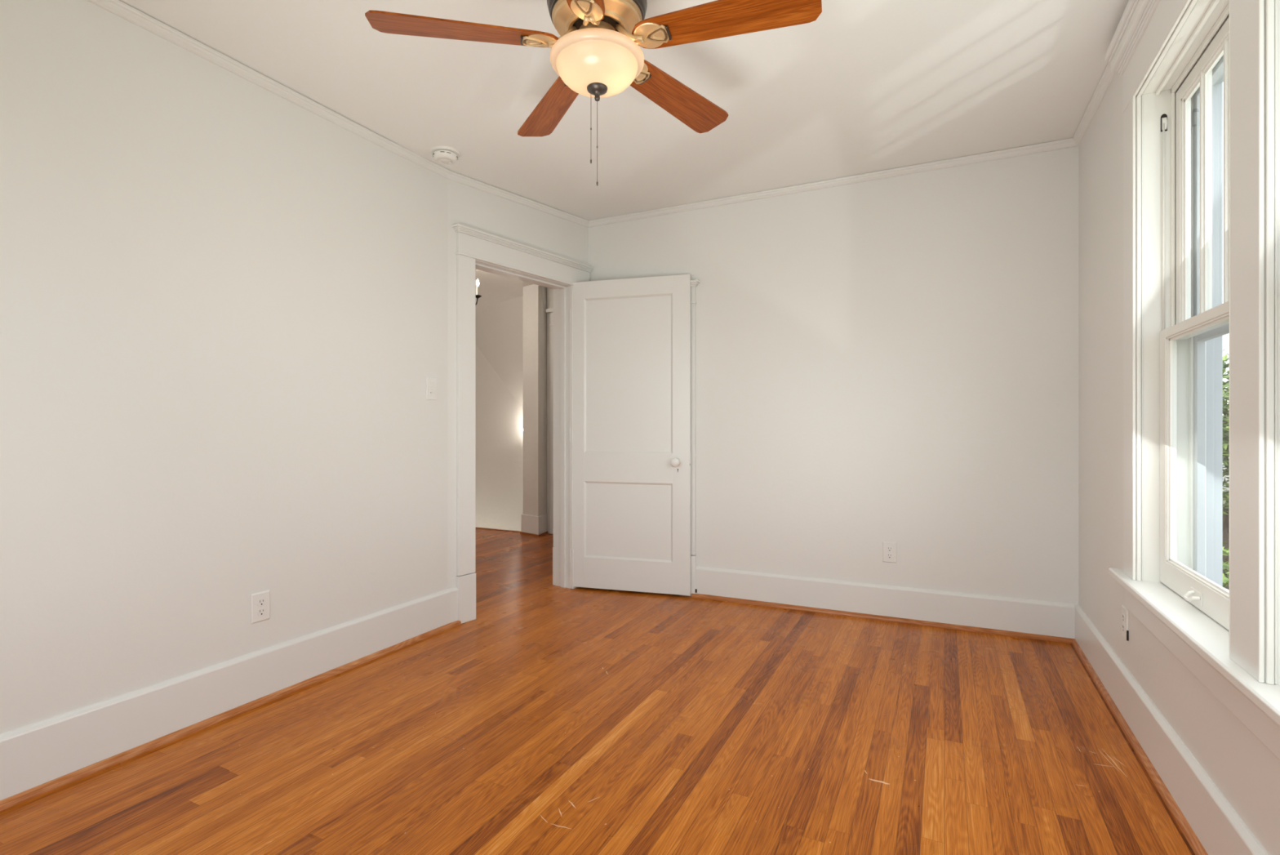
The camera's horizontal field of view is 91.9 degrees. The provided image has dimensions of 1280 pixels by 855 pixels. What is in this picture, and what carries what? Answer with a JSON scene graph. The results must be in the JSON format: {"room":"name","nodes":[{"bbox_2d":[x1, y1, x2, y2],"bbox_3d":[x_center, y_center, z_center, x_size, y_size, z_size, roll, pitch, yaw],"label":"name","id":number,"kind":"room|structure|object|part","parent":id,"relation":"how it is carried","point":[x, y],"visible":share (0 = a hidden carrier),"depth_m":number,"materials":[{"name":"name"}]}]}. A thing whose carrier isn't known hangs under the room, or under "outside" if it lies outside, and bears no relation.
{"room":"empty bedroom","nodes":[
{"label":"empty bedroom","id":0,"kind":"room"},
{"bbox_2d":[0,0,587,733],"bbox_3d":[-1.580,-0.260,2.454,0.306,2.720,4.892,0,0,29],"label":"wall","id":1,"kind":"structure","parent":0,"point":[228,308],"depth_m":2.27,"materials":[{"name":"paint"}]},
{"bbox_2d":[0,586,457,799],"bbox_3d":[-1.788,0.996,1.917,0.034,0.208,3.462,0,0,26],"label":"baseboard","id":2,"kind":"structure","parent":1,"relation":"attached to","point":[33,755],"depth_m":2.24,"materials":[{"name":"white paint"}]},
{"bbox_2d":[0,620,461,811],"bbox_3d":[-1.772,1.088,1.907,0.029,0.024,3.458,0,0,26],"label":"trim","id":3,"kind":"structure","parent":1,"relation":"attached to","point":[7,802],"depth_m":2.23,"materials":[{"name":"brown wood"}]},
{"bbox_2d":[250,590,270,623],"bbox_3d":[-1.519,0.719,2.481,0.009,0.118,0.076,0,0,26],"label":"wall outlet","id":4,"kind":"object","parent":1,"relation":"attached to","point":[260,601],"visible":1,"depth_m":2.48,"materials":[{"name":"white plastic"}]},
{"bbox_2d":[257,607,266,615],"bbox_3d":[-1.517,0.739,2.479,0.002,0.028,0.034,0,0,26],"label":"receptacle","id":5,"kind":"object","parent":4,"relation":"attached to","point":[260,611],"depth_m":2.48,"materials":[{"name":"white plastic"}]},
{"bbox_2d":[257,597,266,605],"bbox_3d":[-1.517,0.700,2.479,0.002,0.028,0.034,0,0,26],"label":"receptacle","id":6,"kind":"object","parent":4,"relation":"attached to","point":[260,601],"depth_m":2.48,"materials":[{"name":"white plastic"}]},
{"bbox_2d":[426,377,436,399],"bbox_3d":[-1.109,-0.208,3.305,0.017,0.120,0.074,0,0,26],"label":"light switch","id":7,"kind":"object","parent":1,"relation":"attached to","point":[431,382],"visible":1,"depth_m":3.30,"materials":[{"name":"white plastic"}]},
{"bbox_2d":[429,389,434,395],"bbox_3d":[-1.111,-0.188,3.306,0.002,0.028,0.034,0,0,26],"label":"switch","id":8,"kind":"object","parent":7,"relation":"attached to","point":[431,391],"depth_m":3.30,"materials":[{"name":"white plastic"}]},
{"bbox_2d":[429,382,434,387],"bbox_3d":[-1.111,-0.228,3.306,0.002,0.028,0.034,0,0,26],"label":"switch","id":9,"kind":"object","parent":7,"relation":"attached to","point":[431,384],"depth_m":3.30,"materials":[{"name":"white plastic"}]},
{"bbox_2d":[475,267,555,585],"bbox_3d":[-0.852,-0.013,3.991,0.051,2.225,1.100,0,0,36],"label":"trim","id":10,"kind":"structure","parent":1,"relation":"attached to","point":[553,547],"depth_m":4.31,"materials":[{"name":"white paint"}]},
{"bbox_3d":[-0.566,-0.069,4.358,0.020,1.798,0.110,0,0,36],"label":"casing","id":11,"kind":"part","parent":10,"relation":"part of","materials":[{"name":"white paint"}]},
{"bbox_2d":[452,223,593,623],"bbox_3d":[-0.686,-0.013,3.894,0.051,2.225,1.154,0,0,36],"label":"trim","id":12,"kind":"structure","parent":1,"relation":"attached to","point":[472,244],"depth_m":3.52,"materials":[{"name":"white paint"}]},
{"bbox_3d":[-0.986,-0.069,3.508,0.020,1.798,0.118,0,0,36],"label":"casing","id":13,"kind":"part","parent":12,"relation":"part of","materials":[{"name":"white paint"}]},
{"bbox_3d":[-0.415,-0.069,4.294,0.020,1.798,0.183,0,0,36],"label":"casing","id":14,"kind":"part","parent":12,"relation":"part of","materials":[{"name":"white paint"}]},
{"bbox_2d":[475,259,691,595],"bbox_3d":[-0.450,0.056,4.041,1.465,2.088,0.616,0,0,-19],"label":"door","id":15,"kind":"structure","parent":1,"relation":"in","point":[632,461],"depth_m":4.12,"materials":[{"name":"white paint"}]},
{"bbox_3d":[-0.080,-0.351,4.119,0.615,1.042,0.022,0,0,16],"label":"panel","id":16,"kind":"part","parent":15,"relation":"part of","materials":[{"name":"white paint"}]},
{"bbox_3d":[-0.080,0.622,4.119,0.615,0.513,0.022,0,0,16],"label":"panel","id":17,"kind":"part","parent":15,"relation":"part of","materials":[{"name":"white paint"}]},
{"bbox_3d":[0.227,0.224,3.983,0.062,0.062,0.062,0,0,16],"label":"knob","id":18,"kind":"part","parent":15,"relation":"part of","materials":[{"name":"white plastic"}]},
{"bbox_2d":[87,0,1116,227],"bbox_3d":[-0.160,-1.419,1.767,3.088,0.106,4.630,0,0,26],"label":"trim","id":19,"kind":"structure","parent":1,"relation":"attached to","point":[117,7],"depth_m":3.19,"materials":[{"name":"white paint"}]},
{"bbox_2d":[475,345,523,530],"bbox_3d":[-1.561,1.320,7.756,2.450,5.560,0.140,0,0,26],"label":"wall","id":20,"kind":"structure","parent":0,"point":[499,415],"depth_m":7.79,"materials":[{"name":"paint"}]},
{"bbox_2d":[475,295,523,408],"bbox_3d":[-1.702,-0.416,7.335,1.922,2.329,0.860,0,0,26],"label":"wall","id":21,"kind":"structure","parent":0,"point":[499,326],"depth_m":7.48,"materials":[{"name":"paint"}]},
{"bbox_2d":[475,269,533,307],"bbox_3d":[-2.118,-1.535,5.277,3.940,0.150,5.000,0,0,26],"label":"ceiling","id":22,"kind":"structure","parent":0,"point":[494,288],"depth_m":6.47,"materials":[{"name":"paint"}]},
{"bbox_2d":[475,279,481,304],"bbox_3d":[-1.548,-1.205,5.252,0.384,0.510,0.383,0,0,26],"label":"chandelier","id":23,"kind":"object","parent":22,"relation":"hanging from","point":[477,295],"visible":0.13,"depth_m":5.23,"materials":[{"name":"black metal"}]},
{"bbox_3d":[-1.441,-1.050,5.240,0.196,0.132,0.063,0,0,-1],"label":"arm","id":24,"kind":"part","parent":23,"relation":"part of","materials":[{"name":"black metal"}]},
{"bbox_2d":[523,284,546,515],"bbox_3d":[-1.075,-0.180,6.444,0.240,2.560,0.285,0,0,26],"label":"wall pier","id":25,"kind":"object","parent":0,"point":[535,296],"visible":0.79,"depth_m":6.34,"materials":[{"name":"paint"}]},
{"bbox_2d":[520,531,547,536],"bbox_3d":[-1.073,1.091,6.443,0.293,0.018,0.348,0,0,26],"label":"trim","id":26,"kind":"structure","parent":25,"relation":"attached to","point":[521,532],"depth_m":6.33,"materials":[{"name":"brown wood"}]},
{"bbox_2d":[520,513,547,534],"bbox_3d":[-1.074,0.991,6.444,0.273,0.182,0.324,0,0,26],"label":"baseboard","id":27,"kind":"object","parent":25,"relation":"attached to","point":[537,525],"visible":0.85,"depth_m":6.33,"materials":[{"name":"white paint"}]},
{"bbox_2d":[546,287,553,533],"bbox_3d":[-0.169,-0.180,6.135,1.720,2.560,0.140,0,0,26],"label":"wall","id":28,"kind":"structure","parent":0,"point":[549,291],"depth_m":6.44,"materials":[{"name":"paint"}]},
{"bbox_2d":[546,307,553,533],"bbox_3d":[-0.497,-0.062,6.188,1.035,2.325,0.055,0,0,26],"label":"trim","id":29,"kind":"structure","parent":28,"relation":"attached to","point":[548,310],"depth_m":6.40,"materials":[{"name":"white paint"}]},
{"bbox_3d":[-0.873,-0.110,6.392,0.110,1.880,0.020,0,0,26],"label":"casing","id":30,"kind":"part","parent":29,"relation":"part of","materials":[{"name":"white paint"}]},
{"bbox_2d":[0,528,1195,854],"bbox_3d":[-1.432,1.200,3.179,6.864,0.201,6.280,0,0,26],"label":"floor","id":31,"kind":"structure","parent":0,"point":[553,719],"depth_m":2.12,"materials":[{"name":"brown wood"}]},
{"bbox_2d":[475,526,520,532],"bbox_3d":[-2.143,1.107,6.947,2.120,0.026,0.035,0,0,26],"label":"trim","id":32,"kind":"structure","parent":31,"relation":"on","point":[476,526],"depth_m":6.63,"materials":[{"name":"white wood"}]},
{"bbox_2d":[120,0,1128,220],"bbox_3d":[-0.138,-1.527,1.767,3.438,0.246,4.950,0,0,26],"label":"ceiling","id":33,"kind":"structure","parent":0,"point":[862,86],"depth_m":2.60,"materials":[{"name":"paint"}]},
{"bbox_2d":[430,146,460,164],"bbox_3d":[-0.996,-1.385,3.167,0.146,0.054,0.146,0,0,26],"label":"smoke detector","id":34,"kind":"object","parent":33,"relation":"attached to","point":[442,154],"visible":1,"depth_m":3.13,"materials":[{"name":"white plastic"}]},
{"bbox_2d":[364,0,822,186],"bbox_3d":[-0.080,-1.081,1.868,1.207,0.694,1.273,0,0,26],"label":"ceiling fan","id":35,"kind":"object","parent":33,"relation":"hanging from","point":[597,54],"visible":1,"depth_m":1.81,"materials":[{"name":"brown wood"}]},
{"bbox_3d":[-0.511,-1.162,1.815,0.537,0.035,0.138,0,0,-10],"label":"blade","id":36,"kind":"part","parent":35,"relation":"part of","materials":[{"name":"brown wood"}]},
{"bbox_3d":[-0.323,-1.153,1.847,0.072,0.019,0.065,0,0,26],"label":"shield plate","id":37,"kind":"part","parent":35,"relation":"part of","materials":[{"name":"gold metal"}]},
{"bbox_3d":[-0.307,-1.162,2.227,0.138,0.035,0.537,0,0,-27],"label":"blade","id":38,"kind":"part","parent":35,"relation":"part of","materials":[{"name":"brown wood"}]},
{"bbox_3d":[-0.144,-1.153,1.690,0.060,0.019,0.076,0,0,26],"label":"shield plate","id":39,"kind":"part","parent":35,"relation":"part of","materials":[{"name":"gold metal"}]},
{"bbox_3d":[-0.168,-1.162,1.498,0.138,0.035,0.537,0,0,6],"label":"blade","id":40,"kind":"part","parent":35,"relation":"part of","materials":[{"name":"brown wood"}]},
{"bbox_3d":[-0.130,-0.866,1.883,0.002,0.256,0.002,0,0,-4],"label":"pull chain","id":41,"kind":"part","parent":35,"relation":"part of","materials":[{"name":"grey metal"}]},
{"bbox_3d":[-0.130,-1.225,1.883,0.273,0.050,0.273,0,0,26],"label":"motor plate","id":42,"kind":"part","parent":35,"relation":"part of","materials":[{"name":"gold metal"}]},
{"bbox_3d":[-0.130,-1.081,1.883,0.285,0.101,0.285,0,0,26],"label":"lamp shade","id":43,"kind":"part","parent":35,"relation":"part of","materials":[{"name":"beige glass"}]},
{"bbox_3d":[-0.001,-1.153,2.024,0.059,0.019,0.077,0,0,26],"label":"shield plate","id":44,"kind":"part","parent":35,"relation":"part of","materials":[{"name":"gold metal"}]},
{"bbox_3d":[0.050,-1.153,1.824,0.076,0.019,0.060,0,0,26],"label":"shield plate","id":45,"kind":"part","parent":35,"relation":"part of","materials":[{"name":"gold metal"}]},
{"bbox_3d":[0.120,-1.162,2.177,0.138,0.035,0.537,0,0,40],"label":"blade","id":46,"kind":"part","parent":35,"relation":"part of","materials":[{"name":"brown wood"}]},
{"bbox_3d":[0.236,-1.162,1.760,0.537,0.035,0.138,0,0,19],"label":"blade","id":47,"kind":"part","parent":35,"relation":"part of","materials":[{"name":"brown wood"}]},
{"bbox_2d":[587,146,1078,605],"bbox_3d":[1.057,-0.260,3.790,3.078,2.720,0.140,0,0,25],"label":"wall","id":48,"kind":"structure","parent":0,"point":[891,359],"depth_m":3.53,"materials":[{"name":"paint"}]},
{"bbox_2d":[684,279,700,595],"bbox_3d":[-0.002,0.074,4.178,0.843,2.050,0.051,0,0,25],"label":"trim","id":49,"kind":"structure","parent":48,"relation":"attached to","point":[694,283],"depth_m":4.02,"materials":[{"name":"white paint"}]},
{"bbox_3d":[0.312,0.013,4.049,0.105,1.635,0.020,0,0,25],"label":"casing","id":50,"kind":"part","parent":49,"relation":"part of","materials":[{"name":"white paint"}]},
{"bbox_2d":[691,593,1074,644],"bbox_3d":[1.273,1.088,3.583,2.071,0.024,0.019,0,0,25],"label":"trim","id":51,"kind":"structure","parent":48,"relation":"attached to","point":[979,629],"depth_m":3.50,"materials":[{"name":"brown wood"}]},
{"bbox_2d":[695,565,1075,638],"bbox_3d":[1.292,1.002,3.595,2.048,0.196,0.026,0,0,25],"label":"baseboard","id":52,"kind":"structure","parent":48,"relation":"attached to","point":[996,612],"depth_m":3.51,"materials":[{"name":"white paint"}]},
{"bbox_2d":[882,541,897,563],"bbox_3d":[1.427,0.713,3.535,0.076,0.118,0.009,0,0,25],"label":"wall outlet","id":53,"kind":"object","parent":48,"relation":"attached to","point":[889,548],"visible":1,"depth_m":3.53,"materials":[{"name":"white plastic"}]},
{"bbox_2d":[886,552,893,558],"bbox_3d":[1.425,0.733,3.533,0.034,0.028,0.002,0,0,25],"label":"receptacle","id":54,"kind":"object","parent":53,"relation":"attached to","point":[889,555],"depth_m":3.53,"materials":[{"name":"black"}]},
{"bbox_2d":[886,546,893,551],"bbox_3d":[1.425,0.694,3.533,0.034,0.028,0.002,0,0,25],"label":"receptacle","id":55,"kind":"object","parent":53,"relation":"attached to","point":[889,548],"depth_m":3.53,"materials":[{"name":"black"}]},
{"bbox_2d":[1078,71,1279,854],"bbox_3d":[1.313,-0.260,1.059,0.190,2.720,4.940,0,0,26],"label":"wall","id":56,"kind":"structure","parent":0,"point":[1243,769],"depth_m":2.49,"materials":[{"name":"paint"}]},
{"bbox_2d":[1121,604,1128,641],"bbox_3d":[1.830,0.738,2.337,0.009,0.118,0.077,0,0,26],"label":"wall outlet","id":57,"kind":"object","parent":56,"relation":"attached to","point":[1125,611],"visible":1,"depth_m":2.32,"materials":[{"name":"white plastic"}]},
{"bbox_2d":[1071,638,1208,854],"bbox_3d":[1.191,1.088,1.088,0.019,0.024,4.605,0,0,26],"label":"trim","id":58,"kind":"structure","parent":56,"relation":"attached to","point":[1195,844],"depth_m":1.99,"materials":[{"name":"brown wood"}]},
{"bbox_2d":[1074,604,1267,854],"bbox_3d":[1.213,1.002,1.089,0.024,0.196,4.625,0,0,26],"label":"baseboard","id":59,"kind":"structure","parent":56,"relation":"attached to","point":[1216,824],"depth_m":1.81,"materials":[{"name":"white paint"}]},
{"bbox_2d":[1105,0,1279,759],"bbox_3d":[1.424,-0.372,1.322,0.302,2.065,2.194,0,0,26],"label":"window","id":60,"kind":"structure","parent":56,"relation":"in","point":[1174,58],"depth_m":1.91,"materials":[{"name":"white paint"}]},
{"bbox_3d":[1.767,-0.314,2.223,0.022,1.697,0.125,0,0,26],"label":"casing","id":61,"kind":"part","parent":60,"relation":"part of","materials":[{"name":"white paint"}]},
{"bbox_3d":[1.316,-1.355,1.364,0.072,0.100,2.130,0,0,26],"label":"cornice","id":62,"kind":"part","parent":60,"relation":"part of","materials":[{"name":"white paint"}]},
{"bbox_3d":[1.801,-0.690,2.128,0.006,0.710,0.009,0,0,26],"label":"sash cord","id":63,"kind":"part","parent":60,"relation":"part of","materials":[{"name":"white fabric"}]},
{"bbox_3d":[1.627,0.100,1.763,0.030,0.863,0.818,0,0,26],"label":"sash frame","id":64,"kind":"part","parent":60,"relation":"part of","materials":[{"name":"white paint"}]},
{"bbox_3d":[1.664,-0.720,1.744,0.030,0.840,0.804,0,0,26],"label":"sash frame","id":65,"kind":"part","parent":60,"relation":"part of","materials":[{"name":"white paint"}]},
{"bbox_3d":[1.701,-0.303,1.726,0.022,1.677,0.792,0,0,26],"label":"sash frame","id":66,"kind":"part","parent":60,"relation":"part of","materials":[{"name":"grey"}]},
{"bbox_3d":[1.741,-0.324,1.706,0.048,1.757,0.924,0,0,26],"label":"exterior casing","id":67,"kind":"part","parent":60,"relation":"part of","materials":[{"name":"grey paint"}]},
{"bbox_3d":[1.343,-0.314,1.362,0.022,1.697,0.146,0,0,26],"label":"mullion casing","id":68,"kind":"part","parent":60,"relation":"part of","materials":[{"name":"white paint"}]},
{"label":"outside","id":69,"kind":"structure","parent":0,"visible":0},
{"bbox_3d":[15.595,4.300,9.044,80.000,0.240,80.000,0,0,26],"label":"ground","id":70,"kind":"structure","parent":69,"visible":0},
{"bbox_2d":[1222,348,1229,573],"bbox_3d":[13.556,1.318,14.075,7.057,6.179,3.790,0,0,26],"label":"tree","id":71,"kind":"object","parent":70,"relation":"on","point":[1225,440],"visible":0.04,"depth_m":13.96,"materials":[{"name":"green plant"}]},
{"bbox_2d":[1222,352,1229,471],"bbox_3d":[14.039,1.060,18.166,10.834,6.701,5.139,0,0,26],"label":"tree","id":72,"kind":"object","parent":70,"relation":"on","point":[1224,362],"visible":0.02,"depth_m":16.98,"materials":[{"name":"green plant"}]},
{"bbox_2d":[1222,533,1229,589],"bbox_3d":[9.700,3.075,9.868,3.341,2.656,2.165,0,0,26],"label":"shrub","id":73,"kind":"object","parent":70,"relation":"on","point":[1225,580],"visible":0.02,"depth_m":9.82,"materials":[{"name":"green plant"}]},
{"bbox_2d":[1222,562,1229,588],"bbox_3d":[11.497,3.528,12.231,3.702,1.749,1.828,0,0,26],"label":"shrub","id":74,"kind":"object","parent":70,"relation":"on","point":[1226,574],"visible":0.02,"depth_m":12.35,"materials":[{"name":"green plant"}]},
{"bbox_2d":[1225,511,1229,589],"bbox_3d":[14.501,3.141,14.748,21.000,2.318,0.070,0,0,26],"label":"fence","id":75,"kind":"object","parent":70,"relation":"on","point":[1228,512],"visible":0.02,"depth_m":14.88,"materials":[{"name":"brown"}]}
]}

